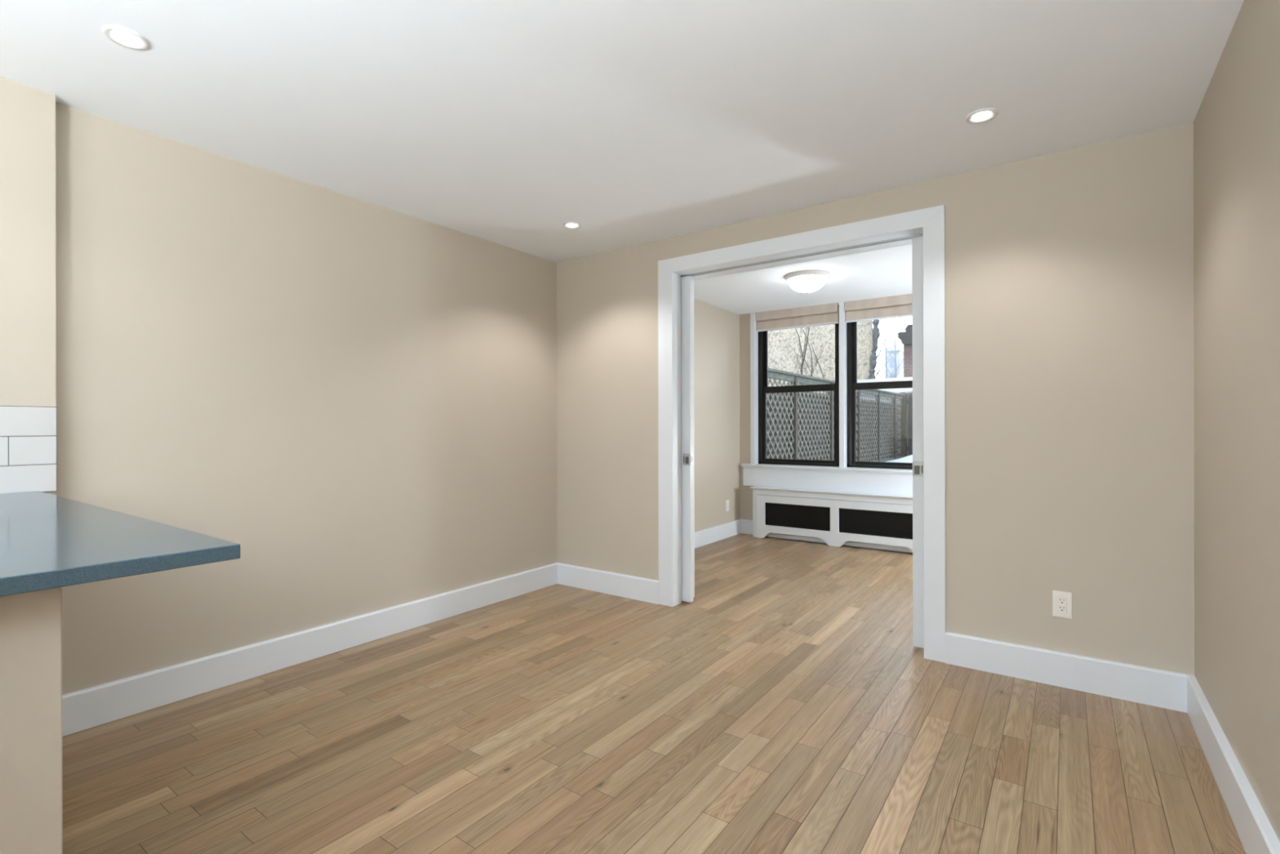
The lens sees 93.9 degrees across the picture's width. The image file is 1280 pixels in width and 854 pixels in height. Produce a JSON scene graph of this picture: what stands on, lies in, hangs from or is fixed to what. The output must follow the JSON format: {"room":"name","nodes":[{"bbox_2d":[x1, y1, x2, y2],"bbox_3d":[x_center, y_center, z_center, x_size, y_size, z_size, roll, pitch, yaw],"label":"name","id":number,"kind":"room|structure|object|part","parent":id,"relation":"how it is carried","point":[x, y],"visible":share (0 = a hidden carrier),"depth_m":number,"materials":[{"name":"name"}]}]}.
{"room":"empty living room","nodes":[
{"label":"empty living room","id":0,"kind":"room"},
{"bbox_2d":[0,76,56,495],"bbox_3d":[-3.418,-0.028,0.371,0.065,2.333,4.431,0,0,36],"label":"wall","id":1,"kind":"structure","parent":0,"point":[28,340],"depth_m":2.10,"materials":[{"name":"beige paint"}]},
{"bbox_2d":[0,405,57,493],"bbox_3d":[-3.428,0.081,0.291,0.012,0.303,4.574,0,0,36],"label":"tile backsplash","id":2,"kind":"structure","parent":1,"relation":"attached to","point":[28,434],"depth_m":2.09,"materials":[{"name":"white tile"}]},
{"bbox_2d":[55,102,557,694],"bbox_3d":[-2.701,-0.029,1.560,0.150,2.333,7.500,0,0,36],"label":"wall","id":3,"kind":"structure","parent":0,"point":[357,397],"depth_m":2.82,"materials":[{"name":"beige paint"}]},
{"bbox_2d":[62,562,559,736],"bbox_3d":[-1.368,1.063,3.273,0.025,0.145,2.665,0,0,36],"label":"baseboard","id":4,"kind":"structure","parent":3,"relation":"attached to","point":[95,705],"depth_m":2.77,"materials":[{"name":"white wood"}]},
{"bbox_2d":[0,0,1244,314],"bbox_3d":[-0.488,-1.260,1.576,3.739,0.120,10.100,0,0,36],"label":"ceiling","id":5,"kind":"structure","parent":0,"point":[508,123],"depth_m":2.14,"materials":[{"name":"white paint"}]},
{"bbox_2d":[102,25,149,49],"bbox_3d":[-1.578,-1.194,1.837,0.110,0.007,0.110,0,0,36],"label":"recessed light","id":6,"kind":"object","parent":5,"relation":"in","point":[122,36],"visible":1,"depth_m":1.83,"materials":[{"name":"white"}]},
{"bbox_2d":[562,222,581,229],"bbox_3d":[-0.404,-1.196,3.552,0.110,0.007,0.110,0,0,36],"label":"recessed light","id":7,"kind":"object","parent":5,"relation":"in","point":[572,225],"visible":1,"depth_m":3.54,"materials":[{"name":"white"}]},
{"bbox_2d":[783,269,830,293],"bbox_3d":[1.327,-1.130,4.753,0.356,0.146,0.356,0,0,36],"label":"flush ceiling light","id":8,"kind":"object","parent":5,"relation":"attached to","point":[811,280],"visible":1,"depth_m":4.65,"materials":[{"name":"white glass"}]},
{"bbox_2d":[965,107,998,124],"bbox_3d":[1.320,-1.200,2.310,0.110,0.007,0.110,0,0,36],"label":"recessed light","id":9,"kind":"object","parent":5,"relation":"in","point":[983,115],"visible":1,"depth_m":2.30,"materials":[{"name":"white"}]},
{"bbox_2d":[62,533,1246,853],"bbox_3d":[-0.499,1.135,1.553,3.539,0.004,10.114,0,0,36],"label":"floor","id":10,"kind":"structure","parent":0,"point":[791,706],"depth_m":2.12,"materials":[{"name":"brown wood"}]},
{"bbox_2d":[0,586,62,853],"bbox_3d":[-1.731,0.694,1.279,1.617,0.882,0.428,0,0,36],"label":"half wall","id":11,"kind":"structure","parent":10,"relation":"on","point":[31,622],"depth_m":0.95,"materials":[{"name":"beige paint"}]},
{"bbox_2d":[0,491,240,596],"bbox_3d":[-1.655,0.239,1.327,1.663,0.028,0.737,0,0,36],"label":"countertop","id":12,"kind":"structure","parent":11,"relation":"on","point":[47,540],"depth_m":1.13,"materials":[{"name":"blue stone"}]},
{"bbox_2d":[750,485,912,551],"bbox_3d":[1.880,0.873,5.722,1.724,0.511,0.162,0,0,36],"label":"radiator cover","id":13,"kind":"object","parent":10,"relation":"on","point":[761,526],"visible":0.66,"depth_m":5.67,"materials":[{"name":"white wood"}]},
{"bbox_2d":[764,502,830,531],"bbox_3d":[1.549,0.880,5.901,0.708,0.270,0.002,0,0,36],"label":"grille","id":14,"kind":"object","parent":13,"relation":"attached to","point":[780,527],"depth_m":5.89,"materials":[{"name":"black metal"}]},
{"bbox_2d":[839,507,912,539],"bbox_3d":[2.156,0.878,5.467,0.708,0.270,0.002,0,0,36],"label":"grille","id":15,"kind":"object","parent":13,"relation":"attached to","point":[908,511],"depth_m":5.46,"materials":[{"name":"black metal"}]},
{"bbox_2d":[767,520,912,552],"bbox_3d":[1.895,1.033,5.748,1.500,0.177,0.073,0,0,36],"label":"baseboard heater","id":16,"kind":"object","parent":10,"relation":"on","point":[771,534],"visible":0.44,"depth_m":5.64,"materials":[{"name":"metal"}]},
{"bbox_3d":[1.891,1.100,5.742,1.400,0.042,0.058,0,0,36],"label":"heater panel","id":17,"kind":"part","parent":16,"relation":"part of","materials":[{"name":"white metal"}]},
{"bbox_2d":[693,299,740,531],"bbox_3d":[0.307,-0.034,5.618,0.330,2.333,2.600,0,0,36],"label":"wall","id":18,"kind":"structure","parent":0,"point":[716,329],"depth_m":5.96,"materials":[{"name":"beige paint"}]},
{"bbox_2d":[694,519,741,548],"bbox_3d":[0.384,1.060,5.417,0.025,0.145,2.400,0,0,36],"label":"baseboard","id":19,"kind":"structure","parent":18,"relation":"attached to","point":[708,535],"depth_m":5.93,"materials":[{"name":"white wood"}]},
{"bbox_2d":[725,499,728,511],"bbox_3d":[0.899,0.809,6.154,0.008,0.114,0.070,0,0,36],"label":"wall outlet","id":20,"kind":"object","parent":18,"relation":"attached to","point":[727,500],"visible":1,"depth_m":6.15,"materials":[{"name":"white plastic"}]},
{"bbox_2d":[739,302,912,538],"bbox_3d":[2.458,-0.039,5.543,3.259,2.333,0.220,0,0,36],"label":"wall","id":21,"kind":"structure","parent":0,"point":[745,491],"depth_m":6.36,"materials":[{"name":"beige paint"}]},
{"bbox_2d":[741,519,752,534],"bbox_3d":[1.160,1.058,6.321,0.188,0.145,0.025,0,0,36],"label":"baseboard","id":22,"kind":"structure","parent":21,"relation":"attached to","point":[746,525],"depth_m":6.33,"materials":[{"name":"white wood"}]},
{"bbox_2d":[750,302,846,467],"bbox_3d":[1.997,-0.401,5.841,1.905,1.604,0.192,0,0,36],"label":"trim","id":23,"kind":"structure","parent":21,"relation":"attached to","point":[842,324],"depth_m":6.29,"materials":[{"name":"white wood"}]},
{"bbox_2d":[758,306,839,466],"bbox_3d":[1.643,-0.395,6.144,0.877,1.570,0.110,0,0,36],"label":"window","id":24,"kind":"structure","parent":21,"relation":"in","point":[763,388],"depth_m":6.21,"materials":[{"name":"black metal"}]},
{"bbox_2d":[755,302,839,331],"bbox_3d":[1.580,-1.105,6.066,0.859,0.194,0.064,0,0,36],"label":"roman shade","id":25,"kind":"object","parent":24,"relation":"attached to","point":[828,313],"visible":1,"depth_m":6.04,"materials":[{"name":"beige fabric"}]},
{"bbox_3d":[1.629,-0.030,6.122,0.807,0.791,0.030,0,0,36],"label":"sash","id":26,"kind":"part","parent":24,"relation":"part of","materials":[{"name":"black metal"}]},
{"bbox_3d":[1.650,-0.759,6.154,0.807,0.778,0.030,0,0,36],"label":"sash","id":27,"kind":"part","parent":24,"relation":"part of","materials":[{"name":"black metal"}]},
{"bbox_2d":[741,463,912,495],"bbox_3d":[1.954,0.503,5.777,2.075,0.228,0.137,0,0,36],"label":"window sill","id":28,"kind":"structure","parent":21,"relation":"attached to","point":[855,479],"depth_m":5.80,"materials":[{"name":"white wood"}]},
{"bbox_2d":[844,293,912,322],"bbox_3d":[2.339,-1.107,5.524,0.869,0.194,0.064,0,0,36],"label":"roman shade","id":29,"kind":"object","parent":21,"relation":"attached to","point":[901,305],"visible":0.58,"depth_m":5.58,"materials":[{"name":"beige fabric"}]},
{"bbox_2d":[846,321,912,469],"bbox_3d":[2.398,-0.397,5.604,0.877,1.570,0.110,0,0,36],"label":"window","id":30,"kind":"structure","parent":21,"relation":"in","point":[852,385],"depth_m":5.79,"materials":[{"name":"black metal"}]},
{"bbox_3d":[2.405,-0.761,5.615,0.807,0.778,0.030,0,0,36],"label":"sash","id":31,"kind":"part","parent":30,"relation":"part of","materials":[{"name":"black metal"}]},
{"bbox_3d":[2.384,-0.031,5.583,0.807,0.791,0.030,0,0,36],"label":"sash","id":32,"kind":"part","parent":30,"relation":"part of","materials":[{"name":"black metal"}]},
{"bbox_2d":[556,122,1194,675],"bbox_3d":[0.818,-0.036,3.400,3.439,2.333,0.085,0,0,36],"label":"wall","id":33,"kind":"structure","parent":0,"point":[1069,371],"depth_m":2.67,"materials":[{"name":"beige paint"}]},
{"bbox_2d":[557,563,658,604],"bbox_3d":[-0.234,1.060,4.085,0.878,0.145,0.025,0,0,36],"label":"baseboard","id":34,"kind":"structure","parent":33,"relation":"attached to","point":[637,588],"depth_m":4.05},
{"bbox_2d":[680,275,693,602],"bbox_3d":[0.006,0.079,4.067,0.802,2.088,0.044,0,0,36],"label":"door","id":35,"kind":"structure","parent":33,"relation":"in","point":[686,282],"depth_m":3.84,"materials":[{"name":"white paint"}]},
{"bbox_3d":[0.297,0.207,3.838,0.052,0.074,0.002,0,0,36],"label":"lock plate","id":36,"kind":"part","parent":35,"relation":"part of","materials":[{"name":"silver metal"}]},
{"bbox_2d":[673,228,923,605],"bbox_3d":[0.872,0.069,3.451,1.485,2.123,0.228,0,0,36],"label":"trim","id":37,"kind":"structure","parent":33,"relation":"attached to","point":[677,276],"depth_m":3.79,"materials":[{"name":"white wood"}]},
{"bbox_2d":[657,204,946,662],"bbox_3d":[0.794,0.034,3.353,1.652,2.194,0.020,0,0,36],"label":"door frame","id":38,"kind":"structure","parent":33,"relation":"attached to","point":[931,220],"depth_m":2.92,"materials":[{"name":"white wood"}]},
{"bbox_2d":[680,233,923,277],"bbox_3d":[0.870,-1.002,3.451,2.849,0.044,0.052,0,0,36],"label":"trim","id":39,"kind":"structure","parent":33,"relation":"attached to","point":[921,234],"depth_m":3.40,"materials":[{"name":"silver metal"}]},
{"bbox_2d":[911,235,924,648],"bbox_3d":[1.727,0.075,2.838,0.802,2.088,0.044,0,0,36],"label":"door","id":40,"kind":"structure","parent":33,"relation":"in","point":[917,242],"depth_m":3.04,"materials":[{"name":"white paint"}]},
{"bbox_3d":[1.416,0.212,3.039,0.052,0.074,0.002,0,0,36],"label":"lock plate","id":41,"kind":"part","parent":40,"relation":"part of","materials":[{"name":"silver metal"}]},
{"bbox_2d":[1052,590,1071,618],"bbox_3d":[1.844,0.775,2.611,0.070,0.114,0.008,0,0,36],"label":"wall outlet","id":42,"kind":"object","parent":33,"relation":"attached to","point":[1061,600],"visible":1,"depth_m":2.61,"materials":[{"name":"white plastic"}]},
{"bbox_2d":[1057,596,1066,613],"bbox_3d":[1.843,0.775,2.610,0.033,0.067,0.004,0,0,36],"label":"receptacle","id":43,"kind":"object","parent":42,"relation":"attached to","point":[1061,601],"depth_m":2.61,"materials":[{"name":"white plastic"}]},
{"bbox_2d":[945,631,1186,712],"bbox_3d":[1.817,1.056,2.621,0.860,0.145,0.025,0,0,36],"label":"baseboard","id":44,"kind":"structure","parent":33,"relation":"attached to","point":[1162,688],"depth_m":2.58,"materials":[{"name":"white wood"}]},
{"bbox_2d":[1193,0,1279,841],"bbox_3d":[0.975,-0.037,0.533,0.150,2.333,10.100,0,0,36],"label":"wall","id":45,"kind":"structure","parent":0,"point":[1237,121],"depth_m":1.71,"materials":[{"name":"beige paint"}]},
{"bbox_2d":[1186,674,1279,853],"bbox_3d":[0.121,1.059,-0.515,0.025,0.145,7.100,0,0,36],"label":"baseboard","id":46,"kind":"structure","parent":45,"relation":"attached to","point":[1256,834],"depth_m":1.74,"materials":[{"name":"white wood"}]},
{"label":"outside","id":47,"kind":"structure","parent":0,"visible":0},
{"bbox_2d":[857,454,912,467],"bbox_3d":[11.291,0.456,22.694,20.000,0.844,37.940,0,0,36],"label":"ground","id":48,"kind":"structure","parent":47,"point":[908,459],"depth_m":13.26,"materials":[{"name":"white snow"}]},
{"bbox_2d":[787,326,827,393],"bbox_3d":[4.707,-1.464,16.887,1.384,4.621,0.276,0,0,36],"label":"bare shrub","id":49,"kind":"object","parent":48,"relation":"on","point":[806,342],"visible":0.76,"depth_m":16.88,"materials":[{"name":"brown plant"}]},
{"bbox_2d":[768,320,872,394],"bbox_3d":[4.677,-3.973,22.583,9.380,9.800,5.800,0,0,36],"label":"stucco building","id":50,"kind":"structure","parent":48,"relation":"on","point":[780,344],"depth_m":18.51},
{"bbox_2d":[766,368,904,465],"bbox_3d":[3.796,0.117,11.371,0.157,1.918,10.420,0,0,36],"label":"lattice fence","id":51,"kind":"object","parent":48,"relation":"on","point":[800,425],"visible":0.5,"depth_m":10.47,"materials":[{"name":"grey wood"}]},
{"bbox_3d":[1.989,0.029,8.803,0.019,1.600,1.450,0,0,36],"label":"lattice panel","id":52,"kind":"part","parent":51,"relation":"part of","materials":[{"name":"grey wood"}]},
{"bbox_3d":[1.988,-0.753,8.803,0.048,0.095,1.450,0,0,36],"label":"frame rail","id":53,"kind":"part","parent":51,"relation":"part of","materials":[{"name":"grey wood"}]},
{"bbox_3d":[2.434,0.139,9.431,0.090,1.880,0.090,0,0,36],"label":"post","id":54,"kind":"part","parent":51,"relation":"part of","materials":[{"name":"grey wood"}]},
{"bbox_3d":[2.951,0.028,10.150,0.019,1.600,1.680,0,0,36],"label":"lattice panel","id":55,"kind":"part","parent":51,"relation":"part of","materials":[{"name":"grey wood"}]},
{"bbox_3d":[2.950,-0.755,10.150,0.048,0.095,1.680,0,0,36],"label":"frame rail","id":56,"kind":"part","parent":51,"relation":"part of","materials":[{"name":"grey wood"}]},
{"bbox_3d":[3.463,0.137,10.872,0.090,1.880,0.090,0,0,36],"label":"post","id":57,"kind":"part","parent":51,"relation":"part of","materials":[{"name":"grey wood"}]},
{"bbox_3d":[3.812,-0.823,11.359,0.115,0.038,10.420,0,0,36],"label":"cap rail","id":58,"kind":"part","parent":51,"relation":"part of","materials":[{"name":"grey wood"}]},
{"bbox_3d":[3.971,0.026,11.578,0.019,1.600,1.650,0,0,36],"label":"lattice panel","id":59,"kind":"part","parent":51,"relation":"part of","materials":[{"name":"grey wood"}]},
{"bbox_3d":[4.474,0.135,12.288,0.090,1.880,0.090,0,0,36],"label":"post","id":60,"kind":"part","parent":51,"relation":"part of","materials":[{"name":"grey wood"}]},
{"bbox_3d":[4.941,0.024,12.937,0.019,1.600,1.510,0,0,36],"label":"lattice panel","id":61,"kind":"part","parent":51,"relation":"part of","materials":[{"name":"grey wood"}]},
{"bbox_3d":[4.940,-0.758,12.937,0.048,0.095,1.510,0,0,36],"label":"frame rail","id":62,"kind":"part","parent":51,"relation":"part of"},
{"bbox_3d":[5.404,0.134,13.590,0.090,1.880,0.090,0,0,36],"label":"post","id":63,"kind":"part","parent":51,"relation":"part of","materials":[{"name":"grey wood"}]},
{"bbox_3d":[5.851,0.023,14.211,0.019,1.600,1.440,0,0,36],"label":"lattice panel","id":64,"kind":"part","parent":51,"relation":"part of","materials":[{"name":"grey wood"}]},
{"bbox_3d":[5.853,0.788,14.210,0.048,0.070,1.440,0,0,36],"label":"frame rail","id":65,"kind":"part","parent":51,"relation":"part of","materials":[{"name":"grey wood"}]},
{"bbox_3d":[5.850,-0.760,14.211,0.048,0.095,1.440,0,0,36],"label":"frame rail","id":66,"kind":"part","parent":51,"relation":"part of","materials":[{"name":"grey wood"}]},
{"bbox_3d":[6.293,0.132,14.835,0.090,1.880,0.090,0,0,36],"label":"post","id":67,"kind":"part","parent":51,"relation":"part of","materials":[{"name":"grey wood"}]},
{"bbox_3d":[6.554,0.022,15.195,0.019,1.600,0.800,0,0,36],"label":"lattice panel","id":68,"kind":"part","parent":51,"relation":"part of","materials":[{"name":"grey wood"}]},
{"bbox_3d":[6.553,-0.761,15.195,0.048,0.095,0.800,0,0,36],"label":"frame rail","id":69,"kind":"part","parent":51,"relation":"part of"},
{"bbox_3d":[6.810,0.131,15.560,0.090,1.880,0.090,0,0,36],"label":"post","id":70,"kind":"part","parent":51,"relation":"part of","materials":[{"name":"grey wood"}]},
{"bbox_2d":[868,319,889,378],"bbox_3d":[6.871,-2.179,17.215,0.651,6.203,0.289,0,0,36],"label":"trunk","id":71,"kind":"object","parent":48,"relation":"on","point":[876,332],"visible":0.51,"depth_m":17.23,"materials":[{"name":"grey plant"}]},
{"bbox_2d":[857,377,912,452],"bbox_3d":[8.393,-0.232,15.412,5.650,2.300,0.920,0,0,36],"label":"garden shed","id":72,"kind":"object","parent":48,"relation":"on","point":[908,390],"visible":0.05,"depth_m":16.40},
{"bbox_2d":[874,318,903,378],"bbox_3d":[11.708,-2.776,28.514,2.750,7.221,0.968,0,0,36],"label":"frosted tree","id":73,"kind":"object","parent":48,"relation":"on","point":[885,344],"visible":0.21,"depth_m":28.46,"materials":[{"name":"white plant"}]},
{"bbox_2d":[875,316,906,377],"bbox_3d":[12.194,-2.527,28.900,2.426,6.721,0.803,0,0,31],"label":"frosted tree","id":74,"kind":"object","parent":48,"relation":"on","point":[895,354],"visible":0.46,"depth_m":28.80,"materials":[{"name":"plant"}]},
{"bbox_2d":[886,339,903,377],"bbox_3d":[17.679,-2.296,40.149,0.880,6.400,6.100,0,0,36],"label":"house","id":75,"kind":"structure","parent":48,"relation":"on","point":[891,363],"depth_m":37.77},
{"bbox_2d":[897,324,912,377],"bbox_3d":[14.195,-1.467,22.947,6.760,4.750,6.150,0,0,36],"label":"brick house","id":76,"kind":"structure","parent":48,"relation":"on","point":[906,337],"depth_m":22.32,"materials":[{"name":"brown brick"}]},
{"bbox_3d":[14.191,-3.467,22.947,6.760,0.750,6.150,0,0,36],"label":"cornice","id":77,"kind":"part","parent":76,"relation":"part of","materials":[{"name":"grey stone"}]},
{"bbox_2d":[899,392,912,457],"bbox_3d":[9.551,0.036,13.786,6.643,1.959,0.180,0,0,36],"label":"fence","id":78,"kind":"object","parent":48,"relation":"on","point":[908,397],"visible":0.05,"depth_m":15.60,"materials":[{"name":"grey wood"}]},
{"bbox_3d":[6.877,0.061,15.653,0.120,1.920,0.110,0,0,36],"label":"post","id":79,"kind":"part","parent":78,"relation":"part of","materials":[{"name":"grey wood"}]},
{"bbox_3d":[9.585,0.011,13.799,6.603,1.909,0.040,0,0,36],"label":"board panel","id":80,"kind":"part","parent":78,"relation":"part of","materials":[{"name":"grey wood"}]}
]}

